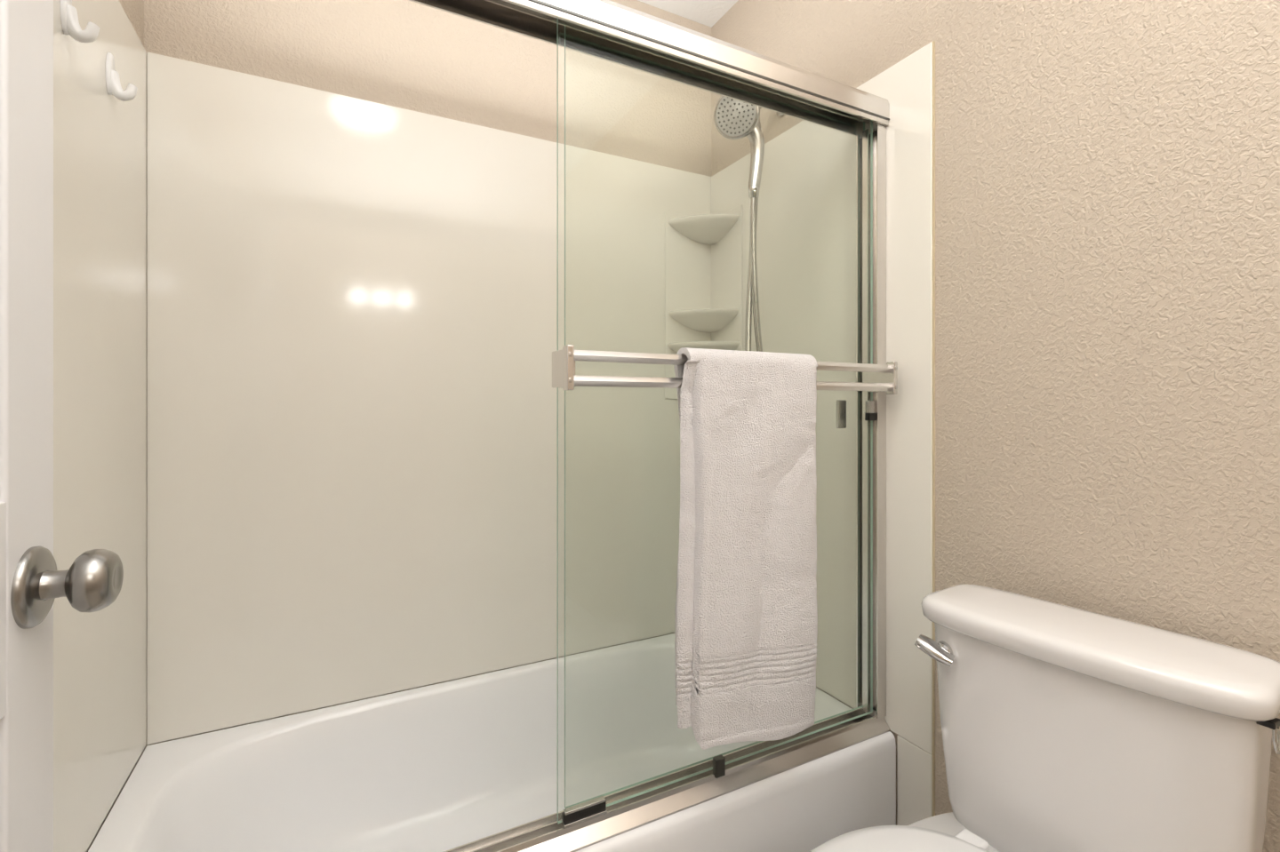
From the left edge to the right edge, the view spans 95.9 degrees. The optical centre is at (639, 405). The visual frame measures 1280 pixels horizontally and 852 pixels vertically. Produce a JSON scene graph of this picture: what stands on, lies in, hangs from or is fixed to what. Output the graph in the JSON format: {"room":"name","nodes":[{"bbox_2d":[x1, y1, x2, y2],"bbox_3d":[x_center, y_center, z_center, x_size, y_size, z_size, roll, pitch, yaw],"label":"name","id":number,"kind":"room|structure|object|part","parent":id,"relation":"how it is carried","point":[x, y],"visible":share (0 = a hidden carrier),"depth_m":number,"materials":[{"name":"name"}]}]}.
{"room":"bathroom","nodes":[
{"label":"bathroom","id":0,"kind":"room"},
{"bbox_2d":[86,0,143,851],"bbox_3d":[-0.498,-0.075,0.022,0.094,2.470,3.001,0,0,-28],"label":"wall","id":1,"kind":"structure","parent":0,"point":[133,9],"depth_m":1.23,"materials":[{"name":"beige paint"}]},
{"bbox_2d":[53,0,146,851],"bbox_3d":[-0.911,-0.015,0.918,0.006,1.550,0.839,0,0,-28],"label":"wall panel","id":2,"kind":"object","parent":1,"relation":"attached to","point":[100,139],"visible":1,"depth_m":1.03,"materials":[{"name":"plastic"}]},
{"bbox_2d":[60,0,99,43],"bbox_3d":[-0.881,-0.614,0.906,0.050,0.084,0.028,0,0,-28],"label":"robe hook","id":3,"kind":"object","parent":2,"relation":"attached to","point":[70,25],"visible":1,"depth_m":0.90,"materials":[{"name":"white plastic"}]},
{"bbox_3d":[-0.894,-0.617,0.900,0.007,0.078,0.028,0,0,-28],"label":"plate","id":4,"kind":"part","parent":3,"relation":"part of","materials":[{"name":"white plastic"}]},
{"bbox_2d":[105,52,137,101],"bbox_3d":[-0.973,-0.614,1.081,0.050,0.084,0.028,0,0,-28],"label":"robe hook","id":5,"kind":"object","parent":2,"relation":"attached to","point":[114,87],"visible":1,"depth_m":1.07,"materials":[{"name":"white plastic"}]},
{"bbox_3d":[-0.986,-0.617,1.074,0.007,0.078,0.028,0,0,-28],"label":"plate","id":6,"kind":"part","parent":5,"relation":"part of","materials":[{"name":"white plastic"}]},
{"bbox_2d":[144,0,711,751],"bbox_3d":[-0.452,-0.075,1.687,1.532,2.470,0.094,0,0,-28],"label":"wall","id":7,"kind":"structure","parent":0,"point":[406,54],"depth_m":1.59,"materials":[{"name":"beige paint"}]},
{"bbox_2d":[146,51,711,744],"bbox_3d":[-0.429,-0.015,1.642,1.519,1.550,0.006,0,0,-28],"label":"wall panel","id":8,"kind":"object","parent":7,"relation":"attached to","point":[352,302],"visible":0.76,"depth_m":1.51,"materials":[{"name":"plastic"}]},
{"bbox_2d":[637,0,738,27],"bbox_3d":[0.222,-1.360,0.399,1.720,0.100,3.001,0,0,-28],"label":"ceiling","id":9,"kind":"structure","parent":0,"point":[708,12],"depth_m":1.90,"materials":[{"name":"white paint"}]},
{"bbox_2d":[711,0,1279,851],"bbox_3d":[0.942,-0.075,0.776,0.094,2.470,3.001,0,0,-28],"label":"wall","id":10,"kind":"structure","parent":0,"point":[1108,172],"depth_m":0.98,"materials":[{"name":"beige paint"}]},
{"bbox_2d":[408,0,889,135],"bbox_3d":[-0.108,-0.689,1.029,1.518,0.067,0.077,0,0,-28],"label":"header rail","id":11,"kind":"object","parent":10,"relation":"attached to","point":[527,18],"visible":0.81,"depth_m":1.11,"materials":[{"name":"silver metal"}]},
{"bbox_2d":[529,0,889,120],"bbox_3d":[-0.090,-0.667,0.994,1.518,0.004,0.002,0,0,-28],"label":"groove","id":12,"kind":"object","parent":11,"relation":"attached to","point":[536,1],"depth_m":1.10,"materials":[{"name":"silver metal"}]},
{"bbox_2d":[713,96,783,351],"bbox_3d":[0.327,-0.347,1.597,0.236,1.111,0.115,0,0,-28],"label":"shower head","id":13,"kind":"object","parent":10,"relation":"attached to","point":[734,119],"visible":0.7,"depth_m":1.59},
{"bbox_3d":[0.258,-0.786,1.555,0.112,0.106,0.037,0,0,29],"label":"plate","id":14,"kind":"part","parent":13,"relation":"part of","materials":[{"name":"grey metal"}]},
{"bbox_3d":[0.300,-0.708,1.597,0.092,0.220,0.053,0,0,-28],"label":"handle","id":15,"kind":"part","parent":13,"relation":"part of","materials":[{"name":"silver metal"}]},
{"bbox_2d":[711,42,932,754],"bbox_3d":[0.441,-0.015,1.626,0.006,1.550,0.839,0,0,-28],"label":"wall panel","id":16,"kind":"object","parent":10,"relation":"attached to","point":[806,223],"visible":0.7,"depth_m":1.45,"materials":[{"name":"white plastic"}]},
{"bbox_2d":[664,204,742,399],"bbox_3d":[0.204,-0.330,1.872,0.184,0.620,0.174,0,0,-28],"label":"shower shelf","id":17,"kind":"object","parent":16,"relation":"attached to","point":[703,253],"visible":0.81,"depth_m":1.91,"materials":[{"name":"plastic"}]},
{"bbox_3d":[0.164,-0.330,1.947,0.184,0.620,0.004,0,0,-28],"label":"plate","id":18,"kind":"part","parent":17,"relation":"part of","materials":[{"name":"plastic"}]},
{"bbox_3d":[0.206,-0.175,1.878,0.176,0.060,0.165,0,0,-28],"label":"shelf","id":19,"kind":"part","parent":17,"relation":"part of","materials":[{"name":"plastic"}]},
{"bbox_3d":[0.206,-0.280,1.880,0.172,0.060,0.162,0,0,-28],"label":"shelf","id":20,"kind":"part","parent":17,"relation":"part of","materials":[{"name":"plastic"}]},
{"bbox_3d":[0.206,-0.582,1.880,0.172,0.060,0.162,0,0,-28],"label":"shelf","id":21,"kind":"part","parent":17,"relation":"part of","materials":[{"name":"plastic"}]},
{"bbox_3d":[0.284,-0.330,1.914,0.004,0.620,0.174,0,0,-28],"label":"plate","id":22,"kind":"part","parent":17,"relation":"part of","materials":[{"name":"plastic"}]},
{"bbox_2d":[865,400,876,413],"bbox_3d":[0.539,0.004,1.348,0.022,0.028,0.013,0,0,-28],"label":"bumper cover","id":23,"kind":"object","parent":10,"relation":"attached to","point":[870,405],"visible":1,"depth_m":1.34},
{"bbox_3d":[0.539,0.004,1.348,0.022,0.028,0.013,0,0,-28],"label":"plate","id":24,"kind":"part","parent":23,"relation":"part of","materials":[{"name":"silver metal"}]},
{"bbox_2d":[856,123,886,719],"bbox_3d":[0.551,0.037,1.376,0.029,1.385,0.062,0,0,-28],"label":"door frame","id":25,"kind":"structure","parent":10,"relation":"attached to","point":[866,134],"depth_m":1.37,"materials":[{"name":"silver metal"}]},
{"bbox_2d":[864,413,876,420],"bbox_3d":[0.540,0.027,1.348,0.028,0.018,0.014,0,0,-28],"label":"bumper cover","id":26,"kind":"object","parent":25,"relation":"attached to","point":[868,416],"depth_m":1.34,"materials":[{"name":"black rubber"}]},
{"bbox_3d":[0.562,0.037,1.382,0.004,1.385,0.054,0,0,-28],"label":"right jamb web","id":27,"kind":"part","parent":25,"relation":"part of"},
{"bbox_2d":[897,735,932,825],"bbox_3d":[0.615,0.960,1.293,0.006,0.398,0.087,0,0,-28],"label":"wall panel","id":28,"kind":"object","parent":10,"relation":"attached to","point":[915,764],"visible":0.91,"depth_m":1.29,"materials":[{"name":"plastic"}]},
{"bbox_2d":[932,40,935,816],"bbox_3d":[0.637,0.185,1.253,0.004,1.950,0.004,0,0,-28],"label":"trim caulk","id":29,"kind":"structure","parent":10,"relation":"attached to","point":[933,42],"depth_m":1.25,"materials":[{"name":"beige"}]},
{"bbox_3d":[0.222,1.210,0.399,1.720,0.100,3.001,0,0,-28],"label":"floor","id":30,"kind":"structure","parent":0,"visible":0},
{"bbox_2d":[88,632,895,851],"bbox_3d":[-0.254,0.960,1.309,1.517,0.400,0.744,0,0,-28],"label":"bathtub","id":31,"kind":"object","parent":30,"relation":"on","point":[442,767],"visible":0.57,"depth_m":1.42,"materials":[{"name":"white ceramic"}]},
{"bbox_2d":[443,708,890,851],"bbox_3d":[-0.106,0.745,1.025,1.518,0.030,0.075,0,0,-28],"label":"track","id":32,"kind":"object","parent":31,"relation":"on","point":[543,835],"visible":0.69,"depth_m":1.11,"materials":[{"name":"silver metal"}]},
{"bbox_2d":[561,796,607,829],"bbox_3d":[-0.098,0.716,1.016,0.080,0.026,0.015,0,0,-28],"label":"guide","id":33,"kind":"object","parent":32,"relation":"on","point":[600,800],"depth_m":1.01,"materials":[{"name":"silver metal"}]},
{"bbox_2d":[562,801,606,824],"bbox_3d":[-0.098,0.716,1.017,0.080,0.016,0.010,0,0,-28],"label":"guide","id":34,"kind":"object","parent":33,"relation":"attached to","point":[601,807],"visible":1,"depth_m":1.01,"materials":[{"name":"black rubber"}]},
{"bbox_2d":[564,26,864,808],"bbox_3d":[0.200,0.021,1.220,0.763,1.411,0.017,0,0,-28],"label":"glass pane","id":35,"kind":"object","parent":32,"relation":"on","point":[856,708],"depth_m":1.07,"materials":[{"name":"clear glass"}]},
{"bbox_3d":[0.477,0.021,1.368,0.025,0.067,0.011,0,0,-28],"label":"finger pull","id":36,"kind":"part","parent":35,"relation":"part of","materials":[{"name":"grey metal"}]},
{"bbox_2d":[552,18,886,823],"bbox_3d":[0.210,0.021,1.154,0.792,1.411,0.064,0,0,-28],"label":"door frame","id":37,"kind":"structure","parent":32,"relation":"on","point":[871,122],"depth_m":1.32,"materials":[{"name":"silver metal"}]},
{"bbox_3d":[-0.129,-0.061,0.973,0.022,0.062,0.058,0,0,-28],"label":"bracket","id":38,"kind":"part","parent":37,"relation":"part of","materials":[{"name":"silver metal"}]},
{"bbox_2d":[562,344,574,391],"bbox_3d":[-0.117,-0.060,0.938,0.012,0.073,0.022,0,0,-28],"label":"bracket","id":39,"kind":"object","parent":37,"relation":"attached to","point":[568,362],"depth_m":0.93,"materials":[{"name":"silver metal"}]},
{"bbox_2d":[574,350,892,373],"bbox_3d":[0.225,-0.082,1.116,0.766,0.018,0.015,0,0,-28],"label":"towel bar","id":40,"kind":"object","parent":37,"relation":"attached to","point":[580,356],"visible":0.69,"depth_m":1.01,"materials":[{"name":"silver metal"}]},
{"bbox_2d":[673,347,817,750],"bbox_3d":[0.205,0.266,1.103,0.320,0.740,0.083,0,0,-28],"label":"bath towel","id":41,"kind":"object","parent":40,"relation":"hanging from","point":[746,644],"visible":1,"depth_m":1.07,"materials":[{"name":"white fabric"}]},
{"bbox_2d":[574,375,892,391],"bbox_3d":[0.225,-0.040,1.116,0.766,0.018,0.015,0,0,-28],"label":"towel bar","id":42,"kind":"object","parent":37,"relation":"attached to","point":[580,380],"visible":0.69,"depth_m":1.01,"materials":[{"name":"silver metal"}]},
{"bbox_3d":[0.553,-0.061,1.330,0.022,0.062,0.058,0,0,-28],"label":"bracket","id":43,"kind":"part","parent":37,"relation":"part of","materials":[{"name":"silver metal"}]},
{"bbox_3d":[0.553,-0.061,1.330,0.022,0.062,0.058,0,0,-28],"label":"post","id":44,"kind":"part","parent":37,"relation":"part of","materials":[{"name":"silver metal"}]},
{"bbox_2d":[886,361,897,394],"bbox_3d":[0.565,-0.060,1.295,0.012,0.073,0.022,0,0,-28],"label":"bracket","id":45,"kind":"object","parent":37,"relation":"attached to","point":[892,378],"depth_m":1.29,"materials":[{"name":"silver metal"}]},
{"bbox_2d":[712,754,725,778],"bbox_3d":[0.157,0.718,1.146,0.022,0.036,0.013,0,0,-28],"label":"guide","id":46,"kind":"object","parent":32,"relation":"on","point":[718,762],"visible":1,"depth_m":1.14,"materials":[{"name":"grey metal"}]},
{"bbox_2d":[809,584,1279,851],"bbox_3d":[0.462,0.748,0.750,0.700,0.823,0.443,0,0,-34],"label":"toilet","id":47,"kind":"object","parent":30,"relation":"on","point":[1065,729],"visible":1,"depth_m":0.83,"materials":[{"name":"white ceramic"}]},
{"bbox_3d":[0.359,0.682,0.706,0.480,0.030,0.400,0,0,-34],"label":"seat lid","id":48,"kind":"part","parent":47,"relation":"part of","materials":[{"name":"white plastic"}]},
{"bbox_3d":[0.507,0.421,0.992,0.061,0.041,0.040,0,0,40],"label":"flush lever","id":49,"kind":"part","parent":47,"relation":"part of","materials":[{"name":"silver metal"}]},
{"bbox_3d":[0.444,0.939,0.764,0.673,0.442,0.380,0,0,-34],"label":"bowl","id":50,"kind":"part","parent":47,"relation":"part of","materials":[{"name":"white ceramic"}]},
{"bbox_3d":[0.673,0.358,0.891,0.192,0.042,0.438,0,0,-34],"label":"tank lid","id":51,"kind":"part","parent":47,"relation":"part of","materials":[{"name":"white ceramic"}]},
{"bbox_3d":[0.679,0.554,0.895,0.171,0.361,0.404,0,0,-34],"label":"tank","id":52,"kind":"part","parent":47,"relation":"part of","materials":[{"name":"white ceramic"}]},
{"bbox_2d":[1256,718,1279,754],"bbox_3d":[0.763,0.400,0.699,0.020,0.039,0.018,0,0,-28],"label":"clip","id":53,"kind":"object","parent":47,"relation":"attached to","point":[1274,724],"visible":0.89,"depth_m":0.69,"materials":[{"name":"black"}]},
{"bbox_3d":[-0.446,0.139,0.254,0.023,2.014,0.756,0,0,-28],"label":"door slab","id":54,"kind":"structure","parent":30,"relation":"on","visible":0},
{"bbox_2d":[0,0,123,851],"bbox_3d":[-0.441,0.139,0.312,0.098,2.018,0.662,0,0,-28],"label":"door","id":55,"kind":"structure","parent":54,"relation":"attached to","point":[26,26],"depth_m":0.55,"materials":[{"name":"white paint"}]},
{"bbox_3d":[-0.446,0.180,0.254,0.035,0.190,0.564,0,0,-28],"label":"rail","id":56,"kind":"part","parent":55,"relation":"part of","materials":[{"name":"white paint"}]},
{"bbox_2d":[10,546,56,629],"bbox_3d":[-0.578,0.174,0.554,0.011,0.076,0.076,0,0,-28],"label":"rose","id":57,"kind":"object","parent":55,"relation":"attached to","point":[28,611],"depth_m":0.53,"materials":[{"name":"silver metal"}]},
{"bbox_3d":[-0.551,0.174,0.568,0.056,0.061,0.061,0,0,-28],"label":"knob","id":58,"kind":"part","parent":55,"relation":"part of","materials":[{"name":"silver metal"}]}
]}

